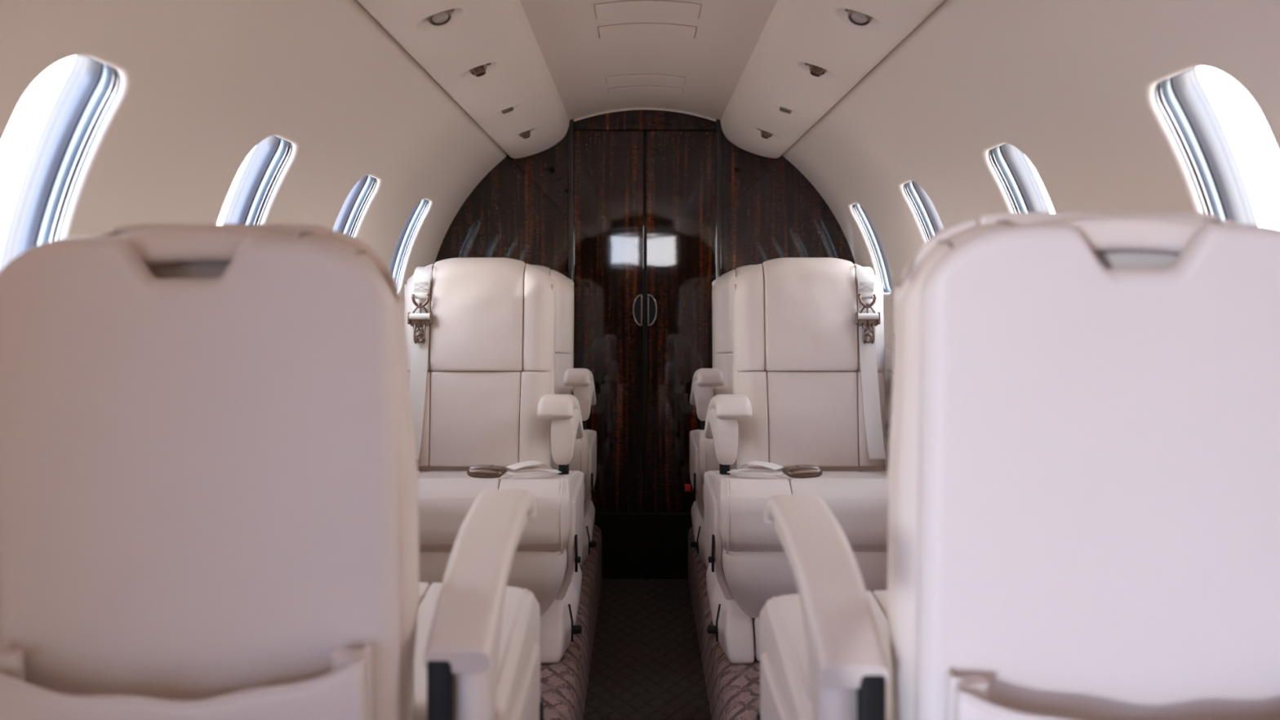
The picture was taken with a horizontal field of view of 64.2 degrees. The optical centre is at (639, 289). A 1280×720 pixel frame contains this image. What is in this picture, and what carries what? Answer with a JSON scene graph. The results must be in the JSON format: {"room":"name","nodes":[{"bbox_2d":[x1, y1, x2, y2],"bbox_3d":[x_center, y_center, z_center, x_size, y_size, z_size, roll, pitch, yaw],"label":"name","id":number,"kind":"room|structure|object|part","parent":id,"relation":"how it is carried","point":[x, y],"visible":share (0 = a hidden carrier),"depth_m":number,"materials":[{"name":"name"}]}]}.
{"room":"aircraft cabin","nodes":[
{"label":"aircraft cabin","id":0,"kind":"room"},
{"bbox_2d":[0,0,507,296],"bbox_3d":[-0.633,0.169,1.570,0.301,1.363,4.340,0,0,0],"label":"wall","id":1,"kind":"structure","parent":0,"point":[203,82],"depth_m":1.67,"materials":[{"name":"beige plastic"}]},
{"bbox_2d":[0,55,120,271],"bbox_3d":[-0.763,-0.157,1.253,0.178,0.336,0.194,0,0,0],"label":"window","id":2,"kind":"structure","parent":1,"relation":"in","point":[69,131],"depth_m":1.34,"materials":[{"name":"silver metal"}]},
{"bbox_2d":[223,135,293,223],"bbox_3d":[-0.763,-0.157,1.900,0.178,0.336,0.220,0,0,0],"label":"window","id":3,"kind":"structure","parent":1,"relation":"in","point":[259,179],"depth_m":2.00,"materials":[{"name":"silver metal"}]},
{"bbox_2d":[332,174,377,235],"bbox_3d":[-0.763,-0.157,2.540,0.178,0.336,0.220,0,0,0],"label":"window","id":4,"kind":"structure","parent":1,"relation":"in","point":[351,211],"depth_m":2.65,"materials":[{"name":"silver metal"}]},
{"bbox_2d":[389,198,429,288],"bbox_3d":[-0.763,-0.157,3.190,0.178,0.336,0.220,0,0,0],"label":"window","id":5,"kind":"structure","parent":1,"relation":"in","point":[406,237],"depth_m":3.29,"materials":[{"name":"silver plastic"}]},
{"bbox_3d":[-0.776,-0.159,3.190,0.152,0.332,0.218,0,0,0],"label":"frame","id":6,"kind":"part","parent":5,"relation":"part of","materials":[{"name":"grey plastic"}]},
{"bbox_2d":[434,110,855,277],"bbox_3d":[0.018,0.086,3.725,1.630,1.529,0.030,0,0,0],"label":"wall","id":7,"kind":"structure","parent":0,"point":[518,211],"depth_m":3.71,"materials":[{"name":"brown wood"}]},
{"bbox_2d":[568,119,574,395],"bbox_3d":[-0.250,0.114,3.719,0.022,1.472,0.042,0,0,0],"label":"trim","id":8,"kind":"structure","parent":7,"relation":"attached to","point":[571,123],"depth_m":3.70,"materials":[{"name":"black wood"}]},
{"bbox_2d":[574,130,644,512],"bbox_3d":[-0.118,0.115,3.722,0.264,1.390,0.032,0,0,0],"label":"door","id":9,"kind":"structure","parent":7,"relation":"in","point":[609,165],"depth_m":3.71,"materials":[{"name":"brown wood"}]},
{"bbox_3d":[-0.009,0.073,3.709,0.036,0.117,0.006,0,0,0],"label":"handle","id":10,"kind":"part","parent":9,"relation":"part of","materials":[{"name":"silver metal"}]},
{"bbox_2d":[634,295,640,324],"bbox_3d":[-0.008,0.073,3.714,0.028,0.106,0.001,0,0,0],"label":"door handle","id":11,"kind":"object","parent":9,"relation":"on","point":[637,298],"depth_m":3.71,"materials":[{"name":"silver metal"}]},
{"bbox_2d":[594,511,692,578],"bbox_3d":[0.018,0.937,3.723,0.400,0.246,0.034,0,0,0],"label":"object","id":12,"kind":"structure","parent":7,"relation":"attached to","point":[635,545],"depth_m":3.71,"materials":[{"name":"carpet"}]},
{"bbox_2d":[573,106,715,121],"bbox_3d":[0.018,-0.634,3.704,0.560,0.060,0.010,0,0,0],"label":"trim","id":13,"kind":"structure","parent":7,"relation":"attached to","point":[637,108],"depth_m":3.70,"materials":[{"name":"beige"}]},
{"bbox_2d":[644,131,645,511],"bbox_3d":[0.018,0.116,3.728,0.007,1.388,0.019,0,0,0],"label":"door frame","id":14,"kind":"structure","parent":7,"relation":"attached to","point":[644,131],"depth_m":3.72,"materials":[{"name":"wood"}]},
{"bbox_2d":[645,130,715,512],"bbox_3d":[0.154,0.115,3.722,0.264,1.390,0.032,0,0,0],"label":"door","id":15,"kind":"structure","parent":7,"relation":"in","point":[681,165],"depth_m":3.71,"materials":[{"name":"brown wood"}]},
{"bbox_3d":[0.045,0.073,3.709,0.036,0.117,0.006,0,0,0],"label":"handle","id":16,"kind":"part","parent":15,"relation":"part of","materials":[{"name":"silver metal"}]},
{"bbox_2d":[648,295,655,324],"bbox_3d":[0.044,0.073,3.714,0.028,0.106,0.001,0,0,0],"label":"door handle","id":17,"kind":"object","parent":15,"relation":"on","point":[651,298],"depth_m":3.71,"materials":[{"name":"silver metal"}]},
{"bbox_2d":[715,119,721,279],"bbox_3d":[0.286,0.114,3.719,0.022,1.472,0.042,0,0,0],"label":"trim","id":18,"kind":"structure","parent":7,"relation":"attached to","point":[718,128],"depth_m":3.70,"materials":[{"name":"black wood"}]},
{"bbox_2d":[582,578,711,719],"bbox_3d":[0.018,1.065,0.990,0.360,0.030,5.480,0,0,0],"label":"floor","id":19,"kind":"structure","parent":0,"point":[646,664],"depth_m":2.93,"materials":[{"name":"carpet"}]},
{"bbox_2d":[540,524,601,719],"bbox_3d":[-0.456,0.958,0.990,0.633,0.224,5.480,0,0,0],"label":"platform","id":20,"kind":"object","parent":19,"relation":"on","point":[564,683],"visible":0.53,"depth_m":2.43,"materials":[{"name":"carpet"}]},
{"bbox_2d":[0,223,543,719],"bbox_3d":[-0.417,0.389,1.194,0.600,0.914,0.630,0,0,0],"label":"seat","id":21,"kind":"object","parent":20,"relation":"on","point":[209,474],"visible":1,"depth_m":0.95,"materials":[{"name":"beige leather"}]},
{"bbox_3d":[-0.422,0.226,1.035,0.388,0.569,0.118,0,0,0],"label":"backrest","id":22,"kind":"part","parent":21,"relation":"part of","materials":[{"name":"beige leather"}]},
{"bbox_2d":[418,582,430,606],"bbox_3d":[-0.422,0.502,1.292,0.247,0.176,0.418,0,0,0],"label":"seat cushion","id":23,"kind":"object","parent":21,"relation":"on","point":[424,587],"depth_m":1.41,"materials":[{"name":"beige leather"}]},
{"bbox_3d":[-0.197,0.471,1.013,0.024,0.240,0.032,0,0,0],"label":"arm post","id":24,"kind":"part","parent":21,"relation":"part of","materials":[{"name":"black plastic"}]},
{"bbox_3d":[-0.179,0.321,1.202,0.074,0.113,0.421,0,0,0],"label":"armrest","id":25,"kind":"part","parent":21,"relation":"part of","materials":[{"name":"beige leather"}]},
{"bbox_3d":[-0.169,0.399,1.183,0.040,0.223,0.336,0,0,0],"label":"arm","id":26,"kind":"part","parent":21,"relation":"part of","materials":[{"name":"beige leather"}]},
{"bbox_3d":[-0.130,0.599,1.371,0.014,0.087,0.027,0,0,0],"label":"recline lever","id":27,"kind":"part","parent":21,"relation":"part of","materials":[{"name":"black plastic"}]},
{"bbox_2d":[404,257,583,663],"bbox_3d":[-0.428,0.379,2.544,0.592,0.935,0.709,0,0,0],"label":"seat","id":28,"kind":"object","parent":20,"relation":"on","point":[486,411],"visible":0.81,"depth_m":2.67,"materials":[{"name":"beige leather"}]},
{"bbox_2d":[417,471,514,551],"bbox_3d":[-0.434,0.506,2.444,0.247,0.181,0.502,0,0,0],"label":"seat cushion","id":29,"kind":"object","parent":28,"relation":"on","point":[445,499],"depth_m":2.21,"materials":[{"name":"beige leather"}]},
{"bbox_2d":[429,371,521,466],"bbox_3d":[-0.434,0.342,2.706,0.238,0.253,0.100,0,0,0],"label":"cushion","id":30,"kind":"object","parent":28,"relation":"on","point":[475,417],"depth_m":2.67,"materials":[{"name":"beige leather"}]},
{"bbox_3d":[-0.356,0.398,2.293,0.048,0.008,0.030,0,0,8],"label":"release plate","id":31,"kind":"part","parent":28,"relation":"part of","materials":[{"name":"silver metal"}]},
{"bbox_3d":[-0.434,0.218,2.759,0.406,0.596,0.155,0,0,0],"label":"backrest","id":32,"kind":"part","parent":28,"relation":"part of","materials":[{"name":"beige leather"}]},
{"bbox_3d":[-0.434,0.656,2.489,0.536,0.200,0.518,0,0,0],"label":"leg panel","id":33,"kind":"part","parent":28,"relation":"part of","materials":[{"name":"beige leather"}]},
{"bbox_3d":[-0.191,0.313,2.517,0.082,0.147,0.483,0,0,0],"label":"armrest","id":34,"kind":"part","parent":28,"relation":"part of","materials":[{"name":"beige leather"}]},
{"bbox_3d":[-0.187,0.416,2.505,0.024,0.170,0.032,0,0,0],"label":"arm post","id":35,"kind":"part","parent":28,"relation":"part of","materials":[{"name":"black plastic"}]},
{"bbox_3d":[-0.176,0.334,2.515,0.050,0.129,0.437,0,0,0],"label":"arm","id":36,"kind":"part","parent":28,"relation":"part of","materials":[{"name":"beige leather"}]},
{"bbox_3d":[-0.148,0.765,2.345,0.027,0.075,0.047,0,0,-13],"label":"track lever","id":37,"kind":"part","parent":28,"relation":"part of","materials":[{"name":"black plastic"}]},
{"bbox_3d":[-0.142,0.599,2.322,0.014,0.087,0.027,0,0,0],"label":"recline lever","id":38,"kind":"part","parent":28,"relation":"part of","materials":[{"name":"black plastic"}]},
{"bbox_2d":[530,264,596,567],"bbox_3d":[-0.428,0.379,3.324,0.592,0.935,0.709,0,0,0],"label":"seat","id":39,"kind":"object","parent":20,"relation":"on","point":[568,379],"visible":0.16,"depth_m":3.26,"materials":[{"name":"beige leather"}]},
{"bbox_3d":[-0.434,0.218,3.539,0.406,0.596,0.155,0,0,0],"label":"backrest","id":40,"kind":"part","parent":39,"relation":"part of","materials":[{"name":"beige leather"}]},
{"bbox_3d":[-0.191,0.313,3.297,0.082,0.147,0.483,0,0,0],"label":"armrest","id":41,"kind":"part","parent":39,"relation":"part of","materials":[{"name":"beige leather"}]},
{"bbox_3d":[-0.187,0.416,3.285,0.024,0.170,0.032,0,0,0],"label":"arm post","id":42,"kind":"part","parent":39,"relation":"part of","materials":[{"name":"black plastic"}]},
{"bbox_3d":[-0.434,0.656,3.269,0.536,0.200,0.518,0,0,0],"label":"leg panel","id":43,"kind":"part","parent":39,"relation":"part of","materials":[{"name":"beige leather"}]},
{"bbox_3d":[-0.176,0.334,3.295,0.050,0.129,0.437,0,0,0],"label":"arm","id":44,"kind":"part","parent":39,"relation":"part of","materials":[{"name":"beige leather"}]},
{"bbox_3d":[-0.148,0.765,3.125,0.027,0.075,0.047,0,0,-13],"label":"track lever","id":45,"kind":"part","parent":39,"relation":"part of","materials":[{"name":"black plastic"}]},
{"bbox_3d":[-0.142,0.599,3.102,0.014,0.087,0.027,0,0,0],"label":"recline lever","id":46,"kind":"part","parent":39,"relation":"part of","materials":[{"name":"black plastic"}]},
{"bbox_2d":[688,526,759,719],"bbox_3d":[0.491,0.958,0.990,0.633,0.224,5.480,0,0,0],"label":"platform","id":47,"kind":"object","parent":19,"relation":"on","point":[733,690],"visible":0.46,"depth_m":2.38,"materials":[{"name":"carpet"}]},
{"bbox_2d":[684,264,888,568],"bbox_3d":[0.447,0.379,3.325,0.588,0.935,0.703,0,0,0],"label":"seat","id":48,"kind":"object","parent":47,"relation":"on","point":[707,383],"visible":0.16,"depth_m":3.21,"materials":[{"name":"beige leather"}]},
{"bbox_3d":[0.163,0.599,3.102,0.014,0.087,0.027,0,0,0],"label":"recline lever","id":49,"kind":"part","parent":48,"relation":"part of","materials":[{"name":"black plastic"}]},
{"bbox_3d":[0.169,0.765,3.125,0.027,0.075,0.047,0,0,13],"label":"track lever","id":50,"kind":"part","parent":48,"relation":"part of","materials":[{"name":"black plastic"}]},
{"bbox_3d":[0.197,0.334,3.295,0.050,0.129,0.437,0,0,0],"label":"arm","id":51,"kind":"part","parent":48,"relation":"part of","materials":[{"name":"beige leather"}]},
{"bbox_3d":[0.455,0.656,3.269,0.536,0.200,0.518,0,0,0],"label":"leg panel","id":52,"kind":"part","parent":48,"relation":"part of","materials":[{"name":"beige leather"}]},
{"bbox_3d":[0.208,0.416,3.285,0.024,0.170,0.032,0,0,0],"label":"arm post","id":53,"kind":"part","parent":48,"relation":"part of","materials":[{"name":"black plastic"}]},
{"bbox_3d":[0.212,0.313,3.297,0.082,0.147,0.483,0,0,0],"label":"armrest","id":54,"kind":"part","parent":48,"relation":"part of","materials":[{"name":"beige leather"}]},
{"bbox_3d":[0.455,0.218,3.539,0.406,0.596,0.155,0,0,0],"label":"backrest","id":55,"kind":"part","parent":48,"relation":"part of","materials":[{"name":"beige leather"}]},
{"bbox_2d":[703,257,890,663],"bbox_3d":[0.449,0.379,2.545,0.592,0.935,0.708,0,0,0],"label":"seat","id":56,"kind":"object","parent":47,"relation":"on","point":[805,413],"visible":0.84,"depth_m":2.67,"materials":[{"name":"beige leather"}]},
{"bbox_3d":[0.163,0.599,2.322,0.014,0.087,0.027,0,0,0],"label":"recline lever","id":57,"kind":"part","parent":56,"relation":"part of","materials":[{"name":"black plastic"}]},
{"bbox_3d":[0.169,0.765,2.345,0.027,0.075,0.047,0,0,13],"label":"track lever","id":58,"kind":"part","parent":56,"relation":"part of","materials":[{"name":"black plastic"}]},
{"bbox_3d":[0.197,0.334,2.515,0.050,0.129,0.437,0,0,0],"label":"arm","id":59,"kind":"part","parent":56,"relation":"part of","materials":[{"name":"beige leather"}]},
{"bbox_3d":[0.208,0.416,2.505,0.024,0.170,0.032,0,0,0],"label":"arm post","id":60,"kind":"part","parent":56,"relation":"part of","materials":[{"name":"black plastic"}]},
{"bbox_3d":[0.212,0.313,2.517,0.082,0.147,0.483,0,0,0],"label":"armrest","id":61,"kind":"part","parent":56,"relation":"part of","materials":[{"name":"beige leather"}]},
{"bbox_3d":[0.455,0.656,2.489,0.536,0.200,0.518,0,0,0],"label":"leg panel","id":62,"kind":"part","parent":56,"relation":"part of","materials":[{"name":"beige leather"}]},
{"bbox_3d":[0.377,0.398,2.293,0.048,0.008,0.030,0,0,-8],"label":"release plate","id":63,"kind":"part","parent":56,"relation":"part of","materials":[{"name":"silver metal"}]},
{"bbox_3d":[0.455,0.218,2.759,0.406,0.596,0.155,0,0,0],"label":"backrest","id":64,"kind":"part","parent":56,"relation":"part of","materials":[{"name":"beige leather"}]},
{"bbox_2d":[766,371,858,466],"bbox_3d":[0.455,0.342,2.706,0.238,0.253,0.100,0,0,0],"label":"cushion","id":65,"kind":"object","parent":56,"relation":"on","point":[812,417],"depth_m":2.67,"materials":[{"name":"beige leather"}]},
{"bbox_2d":[773,471,888,551],"bbox_3d":[0.455,0.506,2.444,0.247,0.181,0.501,0,0,0],"label":"seat cushion","id":66,"kind":"object","parent":56,"relation":"on","point":[859,500],"depth_m":2.21,"materials":[{"name":"beige leather"}]},
{"bbox_3d":[0.698,0.313,2.517,0.082,0.147,0.483,0,0,0],"label":"armrest","id":67,"kind":"part","parent":56,"relation":"part of","materials":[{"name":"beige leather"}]},
{"bbox_2d":[756,211,1279,719],"bbox_3d":[0.440,0.385,1.156,0.598,0.923,0.626,0,0,0],"label":"seat","id":68,"kind":"object","parent":47,"relation":"on","point":[1083,474],"visible":1,"depth_m":0.91,"materials":[{"name":"beige leather"}]},
{"bbox_3d":[0.153,0.599,1.333,0.014,0.087,0.027,0,0,0],"label":"recline lever","id":69,"kind":"part","parent":68,"relation":"part of","materials":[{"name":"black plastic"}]},
{"bbox_3d":[0.192,0.399,1.145,0.040,0.223,0.336,0,0,0],"label":"arm","id":70,"kind":"part","parent":68,"relation":"part of","materials":[{"name":"beige leather"}]},
{"bbox_3d":[0.202,0.321,1.164,0.074,0.113,0.421,0,0,0],"label":"armrest","id":71,"kind":"part","parent":68,"relation":"part of","materials":[{"name":"beige leather"}]},
{"bbox_3d":[0.220,0.471,0.975,0.024,0.240,0.032,0,0,0],"label":"arm post","id":72,"kind":"part","parent":68,"relation":"part of","materials":[{"name":"black plastic"}]},
{"bbox_2d":[872,590,888,622],"bbox_3d":[0.445,0.502,1.253,0.247,0.176,0.416,0,0,0],"label":"seat cushion","id":73,"kind":"object","parent":68,"relation":"on","point":[879,597],"depth_m":1.36,"materials":[{"name":"beige leather"}]},
{"bbox_3d":[0.445,0.221,0.997,0.398,0.578,0.118,0,0,0],"label":"backrest","id":74,"kind":"part","parent":68,"relation":"part of","materials":[{"name":"beige leather"}]},
{"bbox_2d":[520,0,777,119],"bbox_3d":[0.018,-0.574,0.995,1.079,0.180,5.490,0,0,0],"label":"ceiling","id":75,"kind":"structure","parent":0,"point":[713,63],"depth_m":2.79,"materials":[{"name":"beige plastic"}]},
{"bbox_2d":[357,0,569,158],"bbox_3d":[-0.365,-0.550,0.999,0.220,0.147,5.398,0,0,0],"label":"panel","id":76,"kind":"object","parent":75,"relation":"attached to","point":[478,33],"visible":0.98,"depth_m":2.30,"materials":[{"name":"beige plastic"}]},
{"bbox_2d":[426,8,454,26],"bbox_3d":[-0.367,-0.511,1.885,0.062,0.042,0.050,0,0,0],"label":"light","id":77,"kind":"object","parent":76,"relation":"attached to","point":[442,18],"visible":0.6,"depth_m":1.88,"materials":[{"name":"silver metal"}]},
{"bbox_2d":[468,62,491,76],"bbox_3d":[-0.367,-0.506,2.323,0.056,0.046,0.060,0,0,0],"label":"light","id":78,"kind":"object","parent":76,"relation":"attached to","point":[479,71],"visible":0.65,"depth_m":2.30,"materials":[{"name":"silver metal"}]},
{"bbox_2d":[501,106,513,114],"bbox_3d":[-0.369,-0.503,2.825,0.037,0.031,0.022,0,0,0],"label":"fitting","id":79,"kind":"object","parent":76,"relation":"attached to","point":[511,108],"visible":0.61,"depth_m":2.82,"materials":[{"name":"silver metal"}]},
{"bbox_2d":[517,128,533,138],"bbox_3d":[-0.366,-0.502,3.248,0.056,0.046,0.060,0,0,0],"label":"light","id":80,"kind":"object","parent":76,"relation":"attached to","point":[525,135],"visible":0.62,"depth_m":3.23,"materials":[{"name":"silver metal"}]},
{"bbox_2d":[607,85,683,93],"bbox_3d":[0.018,-0.658,3.350,0.248,0.012,0.074,0,0,0],"label":"ceiling hatch","id":81,"kind":"object","parent":75,"relation":"attached to","point":[632,88],"visible":1,"depth_m":3.34,"materials":[{"name":"beige plastic"}]},
{"bbox_2d":[605,74,685,84],"bbox_3d":[0.018,-0.658,3.185,0.248,0.012,0.104,0,0,0],"label":"ceiling hatch","id":82,"kind":"object","parent":75,"relation":"attached to","point":[627,77],"visible":1,"depth_m":3.18,"materials":[{"name":"beige plastic"}]},
{"bbox_2d":[597,22,697,38],"bbox_3d":[0.018,-0.658,2.590,0.248,0.012,0.114,0,0,0],"label":"ceiling hatch","id":83,"kind":"object","parent":75,"relation":"attached to","point":[630,28],"visible":1,"depth_m":2.58,"materials":[{"name":"beige plastic"}]},
{"bbox_2d":[593,0,702,19],"bbox_3d":[0.018,-0.658,2.395,0.248,0.012,0.124,0,0,0],"label":"ceiling hatch","id":84,"kind":"object","parent":75,"relation":"attached to","point":[629,7],"visible":1,"depth_m":2.39,"materials":[{"name":"beige plastic"}]},
{"bbox_2d":[720,0,944,158],"bbox_3d":[0.402,-0.550,0.999,0.220,0.147,5.398,0,0,0],"label":"panel","id":85,"kind":"object","parent":75,"relation":"attached to","point":[820,33],"visible":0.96,"depth_m":2.31,"materials":[{"name":"beige plastic"}]},
{"bbox_2d":[756,128,773,138],"bbox_3d":[0.402,-0.502,3.248,0.056,0.046,0.060,0,0,0],"label":"light","id":86,"kind":"object","parent":85,"relation":"attached to","point":[765,135],"visible":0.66,"depth_m":3.23,"materials":[{"name":"silver metal"}]},
{"bbox_2d":[779,106,791,114],"bbox_3d":[0.405,-0.503,2.825,0.037,0.031,0.022,0,0,0],"label":"fitting","id":87,"kind":"object","parent":85,"relation":"attached to","point":[781,108],"visible":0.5,"depth_m":2.82,"materials":[{"name":"silver metal"}]},
{"bbox_2d":[804,62,826,76],"bbox_3d":[0.403,-0.506,2.323,0.056,0.046,0.060,0,0,0],"label":"light","id":88,"kind":"object","parent":85,"relation":"attached to","point":[816,71],"visible":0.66,"depth_m":2.30,"materials":[{"name":"silver metal"}]},
{"bbox_2d":[844,8,872,26],"bbox_3d":[0.404,-0.511,1.885,0.062,0.042,0.050,0,0,0],"label":"light","id":89,"kind":"object","parent":85,"relation":"attached to","point":[857,18],"visible":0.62,"depth_m":1.88,"materials":[{"name":"silver metal"}]},
{"bbox_2d":[782,0,1279,471],"bbox_3d":[0.669,0.169,0.995,0.301,1.363,5.490,0,0,0],"label":"wall","id":90,"kind":"structure","parent":0,"point":[1070,85],"depth_m":1.74,"materials":[{"name":"beige plastic"}]},
{"bbox_2d":[851,203,892,293],"bbox_3d":[0.799,-0.157,3.345,0.178,0.336,0.220,0,0,0],"label":"window","id":91,"kind":"structure","parent":90,"relation":"in","point":[877,248],"depth_m":3.45,"materials":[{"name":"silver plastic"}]},
{"bbox_3d":[0.812,-0.159,3.345,0.152,0.332,0.218,0,0,0],"label":"frame","id":92,"kind":"part","parent":91,"relation":"part of","materials":[{"name":"grey plastic"}]},
{"bbox_2d":[884,347,893,373],"bbox_3d":[0.785,0.220,0.995,0.065,0.060,5.390,0,0,0],"label":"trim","id":93,"kind":"structure","parent":90,"relation":"attached to","point":[889,353],"depth_m":3.10,"materials":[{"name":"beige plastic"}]},
{"bbox_2d":[902,180,943,239],"bbox_3d":[0.799,-0.157,2.675,0.178,0.336,0.220,0,0,0],"label":"window","id":94,"kind":"structure","parent":90,"relation":"in","point":[930,221],"depth_m":2.78,"materials":[{"name":"silver metal"}]},
{"bbox_3d":[0.812,-0.159,2.675,0.152,0.332,0.218,0,0,0],"label":"frame","id":95,"kind":"part","parent":94,"relation":"part of","materials":[{"name":"grey plastic"}]},
{"bbox_2d":[988,143,1048,212],"bbox_3d":[0.799,-0.157,2.000,0.178,0.336,0.220,0,0,0],"label":"window","id":96,"kind":"structure","parent":90,"relation":"in","point":[1023,191],"depth_m":2.10,"materials":[{"name":"silver metal"}]},
{"bbox_2d":[1154,66,1257,224],"bbox_3d":[0.799,-0.157,1.325,0.178,0.336,0.220,0,0,0],"label":"window","id":97,"kind":"structure","parent":90,"relation":"in","point":[1202,142],"depth_m":1.43,"materials":[{"name":"silver metal"}]}
]}

